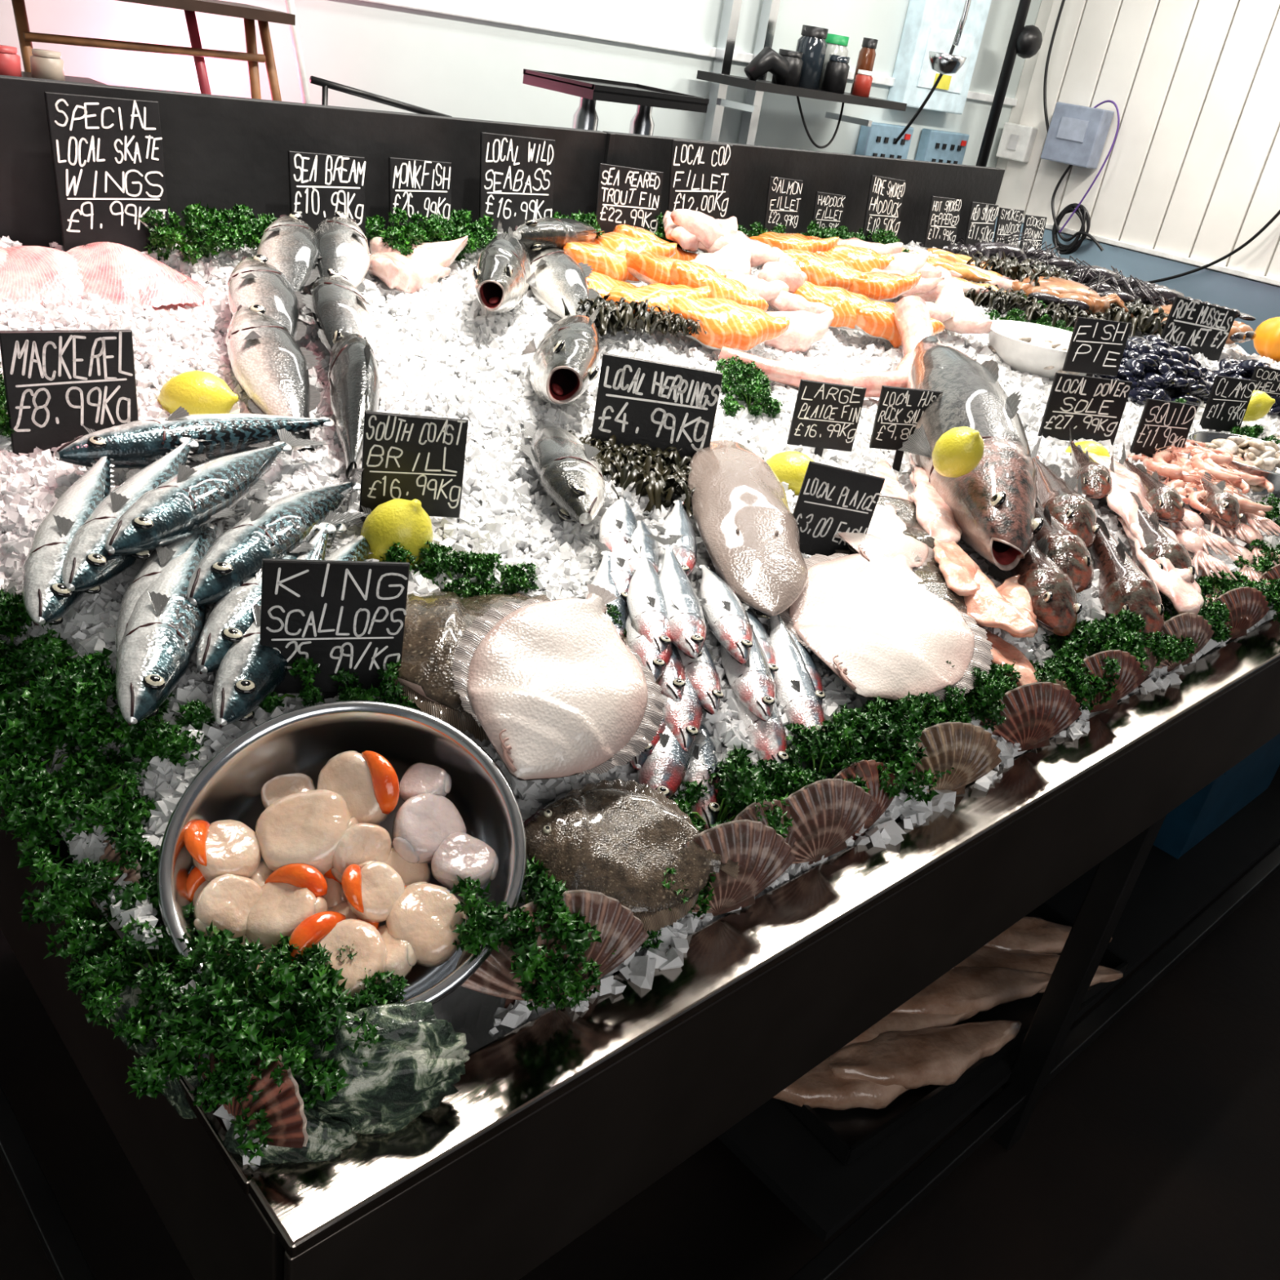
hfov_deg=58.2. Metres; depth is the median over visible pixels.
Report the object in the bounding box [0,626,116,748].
parsley bunch
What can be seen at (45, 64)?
tub
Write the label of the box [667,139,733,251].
price sign
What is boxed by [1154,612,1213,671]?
scallop shell
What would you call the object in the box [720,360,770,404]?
parsley bunch
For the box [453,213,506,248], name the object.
parsley bunch
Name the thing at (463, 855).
scallop
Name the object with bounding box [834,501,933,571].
plaice
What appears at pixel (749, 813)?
scallop shell
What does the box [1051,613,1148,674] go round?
parsley bunch
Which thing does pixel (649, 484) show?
clump
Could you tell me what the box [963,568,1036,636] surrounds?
fillet
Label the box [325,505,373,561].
mackerel
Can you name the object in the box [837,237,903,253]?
fish fillet
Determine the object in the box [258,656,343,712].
parsley bunch
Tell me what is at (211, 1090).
parsley bunch
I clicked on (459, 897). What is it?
scallop
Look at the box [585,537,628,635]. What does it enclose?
herring
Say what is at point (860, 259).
salmon fillet
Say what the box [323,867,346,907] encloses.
scallop
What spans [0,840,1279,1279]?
floor
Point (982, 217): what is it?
price sign
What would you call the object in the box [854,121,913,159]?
wall socket
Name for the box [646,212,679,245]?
parsley bunch
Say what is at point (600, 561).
herring
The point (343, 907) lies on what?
scallop
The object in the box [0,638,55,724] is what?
parsley bunch
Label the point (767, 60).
scanner
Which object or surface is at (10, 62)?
tub
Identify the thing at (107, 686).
parsley bunch
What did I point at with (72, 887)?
parsley bunch
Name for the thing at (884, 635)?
plaice
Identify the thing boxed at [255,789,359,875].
scallop
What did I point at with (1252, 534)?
squid
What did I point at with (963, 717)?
parsley bunch
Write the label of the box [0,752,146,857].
parsley bunch
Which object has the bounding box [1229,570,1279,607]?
parsley bunch
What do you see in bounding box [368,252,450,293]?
fish fillet
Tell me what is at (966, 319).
fish fillet
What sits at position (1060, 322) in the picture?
parsley bunch
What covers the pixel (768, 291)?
fish fillet
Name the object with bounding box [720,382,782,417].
parsley bunch
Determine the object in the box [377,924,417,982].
scallop
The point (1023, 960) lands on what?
fish fillet
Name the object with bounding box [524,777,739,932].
brill
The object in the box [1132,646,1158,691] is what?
scallop shell
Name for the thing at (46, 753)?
parsley bunch
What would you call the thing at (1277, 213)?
power cable
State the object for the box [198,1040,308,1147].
scallop shell
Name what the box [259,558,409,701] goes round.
price sign
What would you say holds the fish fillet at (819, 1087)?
on the tray
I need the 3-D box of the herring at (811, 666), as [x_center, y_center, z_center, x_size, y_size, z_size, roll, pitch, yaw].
[0.153,0.004,1.197,0.054,0.046,0.223,3,28,-13]
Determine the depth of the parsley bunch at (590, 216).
2.08 m
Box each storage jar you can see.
[795,24,828,89]
[818,33,848,89]
[820,53,849,93]
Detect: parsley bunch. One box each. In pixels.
[0,361,5,397]
[0,394,13,438]
[0,587,17,630]
[0,591,77,678]
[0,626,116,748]
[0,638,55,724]
[0,657,102,768]
[0,711,113,804]
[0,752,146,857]
[17,821,164,933]
[23,742,159,835]
[26,661,164,758]
[43,870,164,1001]
[75,901,233,1050]
[97,690,215,767]
[113,963,272,1098]
[138,200,233,265]
[149,920,336,1081]
[187,1026,316,1163]
[192,203,261,258]
[212,942,386,1104]
[227,204,277,252]
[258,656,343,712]
[263,942,411,1040]
[328,659,421,711]
[364,206,426,255]
[378,540,456,578]
[409,212,466,262]
[413,545,496,597]
[430,208,480,259]
[449,856,601,1011]
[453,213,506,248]
[462,552,538,595]
[521,949,616,1014]
[551,209,588,223]
[582,211,604,238]
[605,603,626,636]
[640,929,664,950]
[640,937,651,947]
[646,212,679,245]
[654,866,715,919]
[660,227,691,252]
[671,763,791,832]
[702,742,815,838]
[715,355,767,384]
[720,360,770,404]
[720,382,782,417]
[737,224,768,237]
[748,221,786,236]
[768,724,858,800]
[785,702,912,799]
[796,219,831,238]
[821,225,851,239]
[831,227,863,239]
[832,690,954,806]
[857,227,900,244]
[861,691,942,748]
[884,238,909,253]
[890,685,971,727]
[928,660,1006,731]
[963,662,1017,719]
[984,307,1026,321]
[994,658,1057,693]
[1012,292,1046,309]
[1025,313,1066,328]
[1029,643,1097,711]
[1041,622,1120,704]
[1048,324,1073,332]
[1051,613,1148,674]
[1079,608,1165,662]
[1155,633,1197,666]
[1160,594,1219,648]
[1171,397,1186,403]
[1195,568,1237,604]
[1197,590,1232,642]
[1229,424,1279,444]
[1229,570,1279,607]
[1232,551,1279,581]
[1235,573,1279,622]
[1248,538,1279,562]
[1256,493,1279,526]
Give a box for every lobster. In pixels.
[903,232,1076,270]
[1018,263,1134,302]
[1028,247,1177,306]
[1111,266,1256,320]
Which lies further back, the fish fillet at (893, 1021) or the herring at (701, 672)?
the fish fillet at (893, 1021)
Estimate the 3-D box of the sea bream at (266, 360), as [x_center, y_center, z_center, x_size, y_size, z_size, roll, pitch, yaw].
[-0.413,-0.298,1.327,0.100,0.111,0.329,-6,31,-28]
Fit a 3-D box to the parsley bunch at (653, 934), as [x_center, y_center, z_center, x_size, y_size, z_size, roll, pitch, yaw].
[-0.013,0.203,0.885,0.088,0.056,0.063,0,29,-19]
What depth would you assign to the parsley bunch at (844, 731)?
1.07 m
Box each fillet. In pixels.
[368,235,467,266]
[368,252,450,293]
[562,241,642,283]
[586,271,637,300]
[593,231,676,257]
[607,283,711,315]
[613,224,697,261]
[625,251,727,284]
[662,210,699,252]
[670,208,737,248]
[670,260,768,311]
[672,294,789,351]
[689,231,751,275]
[697,230,780,266]
[697,248,708,253]
[718,271,789,301]
[749,231,839,253]
[757,246,807,293]
[759,278,833,314]
[764,310,834,352]
[772,1057,909,1110]
[782,248,868,290]
[790,280,871,329]
[814,244,894,271]
[828,1019,1022,1088]
[835,1009,979,1052]
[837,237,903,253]
[848,271,921,301]
[854,300,945,348]
[870,267,944,297]
[872,457,910,500]
[882,249,928,275]
[891,301,954,322]
[892,966,1052,1014]
[899,265,951,302]
[902,248,991,283]
[908,452,915,490]
[911,465,963,543]
[913,250,1003,276]
[915,265,942,278]
[924,262,962,278]
[926,248,992,271]
[933,539,982,596]
[934,277,992,333]
[951,275,1005,297]
[951,276,989,293]
[954,946,1123,992]
[955,262,1022,292]
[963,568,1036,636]
[976,624,1041,687]
[982,915,1112,954]
[996,574,1038,637]
[1088,452,1154,529]
[1099,454,1152,508]
[1117,516,1204,613]
[1128,523,1195,582]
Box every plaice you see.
[779,553,993,702]
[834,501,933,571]
[834,549,967,613]
[848,495,961,553]
[920,661,992,706]
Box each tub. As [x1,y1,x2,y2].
[0,44,22,76]
[30,48,65,80]
[771,48,803,86]
[851,69,872,97]
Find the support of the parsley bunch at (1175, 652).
on the crushed ice
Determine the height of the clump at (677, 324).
0.028 m
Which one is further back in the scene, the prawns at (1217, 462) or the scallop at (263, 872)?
the prawns at (1217, 462)
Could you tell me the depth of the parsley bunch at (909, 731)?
1.08 m
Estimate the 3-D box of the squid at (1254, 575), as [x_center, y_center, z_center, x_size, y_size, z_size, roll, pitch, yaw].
[0.909,-0.130,1.760,0.100,0.035,0.235,9,28,-2]
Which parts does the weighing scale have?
platter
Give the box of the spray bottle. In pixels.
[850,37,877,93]
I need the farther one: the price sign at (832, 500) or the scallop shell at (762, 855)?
the price sign at (832, 500)
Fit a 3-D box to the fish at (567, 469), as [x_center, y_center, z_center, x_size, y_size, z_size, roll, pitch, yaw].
[-0.102,-0.220,1.383,0.102,0.072,0.363,3,28,-13]
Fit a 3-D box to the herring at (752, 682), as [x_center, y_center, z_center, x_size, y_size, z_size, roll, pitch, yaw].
[0.104,0.005,1.136,0.054,0.051,0.222,4,28,-11]
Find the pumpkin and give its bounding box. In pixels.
[1253,316,1279,362]
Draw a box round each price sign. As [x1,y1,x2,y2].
[0,329,138,455]
[44,92,172,252]
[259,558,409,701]
[287,151,365,234]
[359,410,468,517]
[388,157,451,232]
[479,132,555,234]
[590,352,723,461]
[594,163,663,233]
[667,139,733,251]
[763,176,802,233]
[786,378,866,457]
[792,460,884,555]
[811,191,845,232]
[862,174,905,242]
[869,385,942,471]
[923,195,962,248]
[964,201,998,245]
[993,207,1024,246]
[1019,214,1047,251]
[1037,372,1132,444]
[1062,316,1132,377]
[1129,398,1198,457]
[1160,296,1237,361]
[1199,375,1256,431]
[1250,365,1279,396]
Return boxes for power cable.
[796,96,844,148]
[893,13,962,144]
[1043,0,1065,132]
[1051,164,1103,251]
[1058,100,1119,232]
[1148,209,1279,283]
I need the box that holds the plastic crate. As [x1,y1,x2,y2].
[1153,733,1279,858]
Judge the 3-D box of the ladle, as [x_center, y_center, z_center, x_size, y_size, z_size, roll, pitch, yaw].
[1.077,-2.293,3.598,0.124,0.950,0.124,-16,37,-40]
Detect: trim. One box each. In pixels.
[359,0,1017,106]
[996,211,1279,286]
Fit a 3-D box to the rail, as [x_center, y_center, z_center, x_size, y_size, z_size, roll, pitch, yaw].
[-0.542,-1.015,2.416,0.332,0.281,0.014,-16,37,-40]
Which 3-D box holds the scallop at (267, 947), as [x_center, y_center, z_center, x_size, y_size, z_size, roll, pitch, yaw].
[-0.235,0.225,0.771,0.052,0.040,0.048,17,28,13]
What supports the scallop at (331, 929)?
in the steel bowl at (303, 740)
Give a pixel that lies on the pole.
(290, 5)
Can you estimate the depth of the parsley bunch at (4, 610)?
0.95 m
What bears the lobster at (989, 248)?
on the crushed ice
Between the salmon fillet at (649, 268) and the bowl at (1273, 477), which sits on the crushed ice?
the bowl at (1273, 477)
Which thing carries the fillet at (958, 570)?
on the fillet at (988, 606)
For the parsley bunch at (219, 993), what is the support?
on the crushed ice
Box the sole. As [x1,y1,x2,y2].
[687,440,808,616]
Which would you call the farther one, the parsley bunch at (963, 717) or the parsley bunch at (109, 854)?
the parsley bunch at (963, 717)
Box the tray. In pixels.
[781,902,1128,1165]
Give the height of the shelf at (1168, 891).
0.020 m
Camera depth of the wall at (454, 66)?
3.31 m
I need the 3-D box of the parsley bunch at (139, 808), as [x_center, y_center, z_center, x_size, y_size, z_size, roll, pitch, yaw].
[-0.393,0.109,0.845,0.098,0.065,0.100,3,28,-13]
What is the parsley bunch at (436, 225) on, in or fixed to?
on the crushed ice
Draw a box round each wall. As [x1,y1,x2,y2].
[0,0,1041,167]
[991,0,1279,355]
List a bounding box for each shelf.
[696,0,906,145]
[717,764,1279,1242]
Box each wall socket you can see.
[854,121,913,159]
[915,128,968,164]
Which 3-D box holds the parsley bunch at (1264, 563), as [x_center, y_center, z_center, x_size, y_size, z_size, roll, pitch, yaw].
[0.930,-0.104,1.724,0.086,0.064,0.096,18,29,16]
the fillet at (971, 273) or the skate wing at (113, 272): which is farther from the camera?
the fillet at (971, 273)
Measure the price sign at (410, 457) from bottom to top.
0.151 m
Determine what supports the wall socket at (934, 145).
attached to the wall at (454, 66)
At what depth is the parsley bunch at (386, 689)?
0.94 m
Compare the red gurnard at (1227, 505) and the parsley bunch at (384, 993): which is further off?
the red gurnard at (1227, 505)
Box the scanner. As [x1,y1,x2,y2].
[744,46,789,84]
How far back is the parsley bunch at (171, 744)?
0.85 m
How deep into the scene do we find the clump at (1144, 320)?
2.64 m
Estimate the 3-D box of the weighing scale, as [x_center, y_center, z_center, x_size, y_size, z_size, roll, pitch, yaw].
[-0.068,-1.085,2.636,0.360,0.343,0.260,-16,37,-40]
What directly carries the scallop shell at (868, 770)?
on the crushed ice
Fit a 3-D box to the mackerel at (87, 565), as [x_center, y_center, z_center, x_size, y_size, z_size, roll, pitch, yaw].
[-0.443,-0.124,1.036,0.067,0.058,0.326,7,28,-5]
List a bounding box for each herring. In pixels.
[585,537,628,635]
[595,522,627,608]
[599,486,637,551]
[609,515,651,606]
[623,536,671,653]
[624,511,660,572]
[625,613,672,681]
[626,606,685,702]
[629,718,666,770]
[636,654,721,799]
[644,533,706,658]
[649,523,697,592]
[656,490,702,577]
[660,675,703,751]
[676,643,724,715]
[683,724,720,830]
[696,556,753,664]
[718,575,778,682]
[720,589,775,721]
[729,686,789,770]
[764,613,825,704]
[768,613,826,745]
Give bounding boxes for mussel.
[1092,334,1213,408]
[1204,358,1279,416]
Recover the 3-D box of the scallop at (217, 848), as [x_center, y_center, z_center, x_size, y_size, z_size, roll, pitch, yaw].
[-0.293,0.147,0.811,0.053,0.037,0.050,9,28,-1]
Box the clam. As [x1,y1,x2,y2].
[1204,435,1279,492]
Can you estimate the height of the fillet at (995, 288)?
0.046 m
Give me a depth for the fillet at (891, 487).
1.54 m
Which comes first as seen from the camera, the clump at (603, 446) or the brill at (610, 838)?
the brill at (610, 838)
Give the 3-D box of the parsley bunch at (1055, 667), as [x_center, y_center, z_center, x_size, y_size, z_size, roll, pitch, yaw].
[0.481,0.041,1.309,0.104,0.067,0.074,-3,30,-24]
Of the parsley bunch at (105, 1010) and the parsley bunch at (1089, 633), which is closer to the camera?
the parsley bunch at (105, 1010)
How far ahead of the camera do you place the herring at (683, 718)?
1.00 m
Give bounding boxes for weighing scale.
[522,68,709,135]
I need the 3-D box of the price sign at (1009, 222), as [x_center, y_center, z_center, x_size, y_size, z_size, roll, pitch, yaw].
[0.975,-1.063,3.059,0.123,0.161,0.026,-16,37,-40]
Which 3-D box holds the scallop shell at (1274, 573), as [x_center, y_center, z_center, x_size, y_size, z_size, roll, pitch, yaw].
[0.944,-0.071,1.703,0.116,0.090,0.027,-4,30,-24]
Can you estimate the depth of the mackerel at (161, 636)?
0.88 m
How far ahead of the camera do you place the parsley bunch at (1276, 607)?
1.65 m
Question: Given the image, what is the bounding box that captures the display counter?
[0,614,1279,1279]
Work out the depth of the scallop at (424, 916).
0.79 m
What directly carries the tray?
on the shelf at (1168, 891)
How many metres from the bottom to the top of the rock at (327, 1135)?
0.048 m
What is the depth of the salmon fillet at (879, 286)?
2.17 m
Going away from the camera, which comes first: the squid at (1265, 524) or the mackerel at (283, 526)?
the mackerel at (283, 526)
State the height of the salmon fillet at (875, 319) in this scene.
0.072 m
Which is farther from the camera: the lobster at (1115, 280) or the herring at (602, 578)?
the lobster at (1115, 280)
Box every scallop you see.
[183,819,262,881]
[186,866,209,906]
[193,873,262,938]
[221,934,255,991]
[244,862,328,946]
[249,860,278,905]
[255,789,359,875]
[256,944,284,1009]
[261,773,315,808]
[284,911,387,1000]
[316,750,399,825]
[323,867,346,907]
[327,901,379,928]
[330,822,391,883]
[341,860,404,923]
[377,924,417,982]
[385,847,431,887]
[385,881,466,967]
[392,793,466,863]
[399,762,451,801]
[431,831,498,893]
[453,893,488,933]
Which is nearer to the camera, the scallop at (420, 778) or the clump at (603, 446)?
the scallop at (420, 778)
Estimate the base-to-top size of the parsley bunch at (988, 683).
0.072 m
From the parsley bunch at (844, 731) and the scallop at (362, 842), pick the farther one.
the parsley bunch at (844, 731)
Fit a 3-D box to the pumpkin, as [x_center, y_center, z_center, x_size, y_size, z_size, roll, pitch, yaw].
[1.593,-0.750,2.832,0.141,0.133,0.141,-2,30,-21]
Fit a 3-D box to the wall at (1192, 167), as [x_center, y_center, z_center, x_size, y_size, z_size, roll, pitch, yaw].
[3.242,-1.322,3.533,0.129,3.017,4.797,-16,37,-40]
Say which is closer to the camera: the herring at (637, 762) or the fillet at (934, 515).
the herring at (637, 762)
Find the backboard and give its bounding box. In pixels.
[0,75,1004,248]
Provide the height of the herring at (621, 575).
0.033 m
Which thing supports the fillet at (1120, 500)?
on the fillet at (1135, 529)
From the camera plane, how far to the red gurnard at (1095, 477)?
1.71 m
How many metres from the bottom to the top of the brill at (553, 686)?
0.080 m
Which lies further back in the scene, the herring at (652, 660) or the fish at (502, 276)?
the fish at (502, 276)
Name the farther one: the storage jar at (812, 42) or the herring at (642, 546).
the storage jar at (812, 42)
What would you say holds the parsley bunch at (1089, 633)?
on the crushed ice
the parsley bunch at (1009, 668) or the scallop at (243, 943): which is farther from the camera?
the parsley bunch at (1009, 668)
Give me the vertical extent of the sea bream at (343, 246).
0.107 m
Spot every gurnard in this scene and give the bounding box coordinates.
[986,535,1082,635]
[1031,432,1099,548]
[1032,500,1093,592]
[1063,428,1112,498]
[1077,474,1164,638]
[1109,449,1195,596]
[1118,444,1184,522]
[1186,449,1244,529]
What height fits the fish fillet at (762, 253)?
0.060 m
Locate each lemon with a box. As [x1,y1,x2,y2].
[157,370,238,414]
[360,498,433,568]
[765,451,814,495]
[932,426,983,477]
[1065,440,1110,457]
[1242,390,1275,421]
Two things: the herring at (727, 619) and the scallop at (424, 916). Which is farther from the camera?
the herring at (727, 619)
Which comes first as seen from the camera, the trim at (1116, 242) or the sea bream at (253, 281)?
the sea bream at (253, 281)
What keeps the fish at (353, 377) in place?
on the crushed ice
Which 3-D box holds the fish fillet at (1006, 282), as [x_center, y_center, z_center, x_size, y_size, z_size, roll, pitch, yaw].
[0.836,-0.835,2.670,0.280,0.042,0.085,10,28,0]
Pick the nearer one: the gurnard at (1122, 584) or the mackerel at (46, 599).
the mackerel at (46, 599)
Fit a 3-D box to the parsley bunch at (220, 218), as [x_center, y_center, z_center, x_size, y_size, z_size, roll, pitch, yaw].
[-0.592,-0.585,1.652,0.088,0.068,0.118,9,28,-1]
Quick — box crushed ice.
[0,235,1279,1170]
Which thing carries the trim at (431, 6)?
attached to the wall at (454, 66)
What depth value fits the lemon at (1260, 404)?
2.21 m
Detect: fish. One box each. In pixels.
[321,328,381,511]
[471,220,537,312]
[513,216,604,254]
[517,417,606,526]
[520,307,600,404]
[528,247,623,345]
[898,335,1043,570]
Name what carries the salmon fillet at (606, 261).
on the crushed ice
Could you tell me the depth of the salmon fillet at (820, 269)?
2.16 m
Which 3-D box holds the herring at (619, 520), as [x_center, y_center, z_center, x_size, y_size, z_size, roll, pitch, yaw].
[-0.019,-0.131,1.284,0.053,0.036,0.226,8,28,-3]
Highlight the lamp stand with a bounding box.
[975,0,1042,166]
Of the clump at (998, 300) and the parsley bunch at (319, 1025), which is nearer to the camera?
the parsley bunch at (319, 1025)
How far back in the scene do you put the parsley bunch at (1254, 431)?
2.17 m
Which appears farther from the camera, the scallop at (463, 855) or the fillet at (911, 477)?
the fillet at (911, 477)
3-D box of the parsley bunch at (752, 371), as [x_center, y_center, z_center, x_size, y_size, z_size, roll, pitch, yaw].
[0.160,-0.408,1.774,0.090,0.060,0.084,14,28,7]
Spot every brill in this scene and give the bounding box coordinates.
[388,591,662,742]
[451,583,665,781]
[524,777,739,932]
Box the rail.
[309,75,451,116]
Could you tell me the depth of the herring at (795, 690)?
1.12 m
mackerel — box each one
[22,423,115,626]
[54,405,335,470]
[61,436,211,594]
[105,427,331,559]
[115,497,262,649]
[115,509,247,725]
[186,465,361,606]
[195,506,366,674]
[211,510,370,726]
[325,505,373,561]
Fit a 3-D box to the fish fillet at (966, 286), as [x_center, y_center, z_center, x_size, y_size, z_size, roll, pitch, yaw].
[0.648,-0.794,2.526,0.280,0.041,0.085,7,28,-5]
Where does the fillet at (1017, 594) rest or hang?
on the crushed ice
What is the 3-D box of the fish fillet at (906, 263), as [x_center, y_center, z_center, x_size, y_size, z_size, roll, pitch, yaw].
[0.522,-0.769,2.364,0.154,0.074,0.072,5,28,-10]
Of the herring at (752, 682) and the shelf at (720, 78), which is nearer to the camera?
the herring at (752, 682)
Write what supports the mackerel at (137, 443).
on the crushed ice
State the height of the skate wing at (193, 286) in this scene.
0.076 m
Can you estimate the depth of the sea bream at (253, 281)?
1.44 m
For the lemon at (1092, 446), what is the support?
on the crushed ice
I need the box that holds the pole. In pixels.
[284,0,311,103]
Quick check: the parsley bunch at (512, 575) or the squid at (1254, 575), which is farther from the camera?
the squid at (1254, 575)
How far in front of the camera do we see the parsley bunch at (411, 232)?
1.80 m
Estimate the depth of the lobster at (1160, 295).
2.90 m
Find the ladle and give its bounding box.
[928,0,971,74]
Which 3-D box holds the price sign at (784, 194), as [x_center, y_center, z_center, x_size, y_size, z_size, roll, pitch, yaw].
[0.301,-0.897,2.442,0.109,0.158,0.025,-16,37,-40]
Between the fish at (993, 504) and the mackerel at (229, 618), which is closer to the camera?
the mackerel at (229, 618)
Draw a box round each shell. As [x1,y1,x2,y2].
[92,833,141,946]
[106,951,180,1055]
[157,1025,222,1119]
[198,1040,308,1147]
[455,889,648,1008]
[682,819,795,919]
[732,799,796,896]
[782,778,877,867]
[832,760,898,840]
[891,721,1001,795]
[979,681,1081,751]
[1052,678,1071,693]
[1070,649,1145,712]
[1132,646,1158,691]
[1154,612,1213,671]
[1206,586,1269,639]
[1258,564,1279,613]
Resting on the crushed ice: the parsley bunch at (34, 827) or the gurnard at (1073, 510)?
the gurnard at (1073, 510)
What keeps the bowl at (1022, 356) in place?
on the crushed ice
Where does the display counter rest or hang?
on the floor
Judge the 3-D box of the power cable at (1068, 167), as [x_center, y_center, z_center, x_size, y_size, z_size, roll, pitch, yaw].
[1.833,-1.797,4.768,0.027,0.297,0.293,-16,37,-40]
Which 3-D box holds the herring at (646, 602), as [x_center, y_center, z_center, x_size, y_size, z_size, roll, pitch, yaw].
[0.011,-0.043,1.135,0.053,0.034,0.225,6,28,-7]
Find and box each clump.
[561,291,684,336]
[568,430,664,484]
[579,435,693,517]
[625,455,764,511]
[648,309,706,336]
[958,248,1076,286]
[964,277,1036,315]
[1009,295,1106,328]
[1095,295,1168,337]
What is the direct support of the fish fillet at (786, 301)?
on the crushed ice
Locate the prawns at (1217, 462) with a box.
[1142,439,1274,493]
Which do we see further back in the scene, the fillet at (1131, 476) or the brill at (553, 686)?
the fillet at (1131, 476)
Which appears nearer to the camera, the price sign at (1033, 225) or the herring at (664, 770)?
the herring at (664, 770)
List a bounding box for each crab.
[1004,275,1133,318]
[1131,304,1256,344]
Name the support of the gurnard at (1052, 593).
on the crushed ice
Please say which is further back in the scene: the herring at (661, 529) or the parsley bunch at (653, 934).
the herring at (661, 529)
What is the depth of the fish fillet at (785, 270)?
2.06 m
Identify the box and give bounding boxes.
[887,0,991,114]
[1040,102,1114,168]
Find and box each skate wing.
[0,245,84,307]
[0,247,8,268]
[66,241,186,307]
[131,268,203,310]
[151,271,208,320]
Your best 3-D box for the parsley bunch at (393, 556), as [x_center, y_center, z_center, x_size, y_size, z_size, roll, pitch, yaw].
[-0.224,-0.082,1.128,0.082,0.053,0.065,10,28,1]
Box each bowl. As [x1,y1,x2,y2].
[156,700,527,1029]
[988,320,1086,381]
[1189,431,1279,497]
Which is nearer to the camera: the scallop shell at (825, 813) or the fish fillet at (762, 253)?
the scallop shell at (825, 813)
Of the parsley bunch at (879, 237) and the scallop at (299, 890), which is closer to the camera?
the scallop at (299, 890)
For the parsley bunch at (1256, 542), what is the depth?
1.75 m
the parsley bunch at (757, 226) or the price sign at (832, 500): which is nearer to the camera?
the price sign at (832, 500)
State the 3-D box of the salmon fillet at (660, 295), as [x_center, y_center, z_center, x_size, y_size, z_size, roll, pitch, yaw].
[0.031,-0.542,1.852,0.174,0.064,0.090,1,29,-17]
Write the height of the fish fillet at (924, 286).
0.047 m
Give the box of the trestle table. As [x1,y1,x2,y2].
[11,0,295,101]
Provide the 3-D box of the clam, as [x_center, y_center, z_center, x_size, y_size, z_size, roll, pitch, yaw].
[1.083,-0.323,2.031,0.205,0.065,0.216,27,32,29]
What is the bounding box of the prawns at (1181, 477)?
[1128,454,1273,519]
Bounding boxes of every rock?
[222,1101,357,1167]
[281,1000,470,1133]
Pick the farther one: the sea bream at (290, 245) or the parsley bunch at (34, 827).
the sea bream at (290, 245)
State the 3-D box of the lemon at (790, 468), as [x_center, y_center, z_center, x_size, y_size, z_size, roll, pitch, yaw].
[0.199,-0.218,1.516,0.072,0.063,0.070,1,29,-16]
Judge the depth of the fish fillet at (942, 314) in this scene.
2.18 m
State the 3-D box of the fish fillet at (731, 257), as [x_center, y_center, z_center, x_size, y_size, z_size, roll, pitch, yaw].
[0.157,-0.679,2.072,0.092,0.092,0.172,26,32,28]
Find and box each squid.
[1166,522,1237,580]
[1168,518,1204,530]
[1180,507,1242,556]
[1195,509,1250,542]
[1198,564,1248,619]
[1216,526,1270,589]
[1223,519,1279,565]
[1240,510,1279,536]
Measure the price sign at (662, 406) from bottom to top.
0.159 m
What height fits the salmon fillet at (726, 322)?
0.075 m
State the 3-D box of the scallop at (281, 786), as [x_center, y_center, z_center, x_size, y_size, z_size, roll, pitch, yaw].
[-0.260,0.118,0.856,0.042,0.028,0.038,0,29,-17]
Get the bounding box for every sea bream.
[225,304,343,470]
[227,254,318,388]
[256,212,322,326]
[300,268,378,368]
[305,211,369,316]
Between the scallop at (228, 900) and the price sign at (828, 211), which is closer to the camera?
the scallop at (228, 900)
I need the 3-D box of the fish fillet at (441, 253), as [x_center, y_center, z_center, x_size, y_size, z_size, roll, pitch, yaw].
[-0.354,-0.608,1.817,0.154,0.072,0.078,6,28,-7]
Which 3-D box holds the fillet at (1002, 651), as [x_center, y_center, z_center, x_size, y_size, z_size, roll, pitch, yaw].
[0.414,0.026,1.289,0.067,0.034,0.141,1,29,-16]
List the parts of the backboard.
panel, panel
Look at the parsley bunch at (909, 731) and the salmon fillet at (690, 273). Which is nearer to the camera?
the parsley bunch at (909, 731)
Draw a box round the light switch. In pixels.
[995,122,1037,162]
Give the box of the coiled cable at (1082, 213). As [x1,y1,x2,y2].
[1052,203,1090,254]
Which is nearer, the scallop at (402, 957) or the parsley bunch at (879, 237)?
the scallop at (402, 957)
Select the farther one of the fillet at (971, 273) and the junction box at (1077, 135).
the junction box at (1077, 135)
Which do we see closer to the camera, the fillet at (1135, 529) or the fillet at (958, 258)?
the fillet at (1135, 529)
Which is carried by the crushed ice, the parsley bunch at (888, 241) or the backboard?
the parsley bunch at (888, 241)

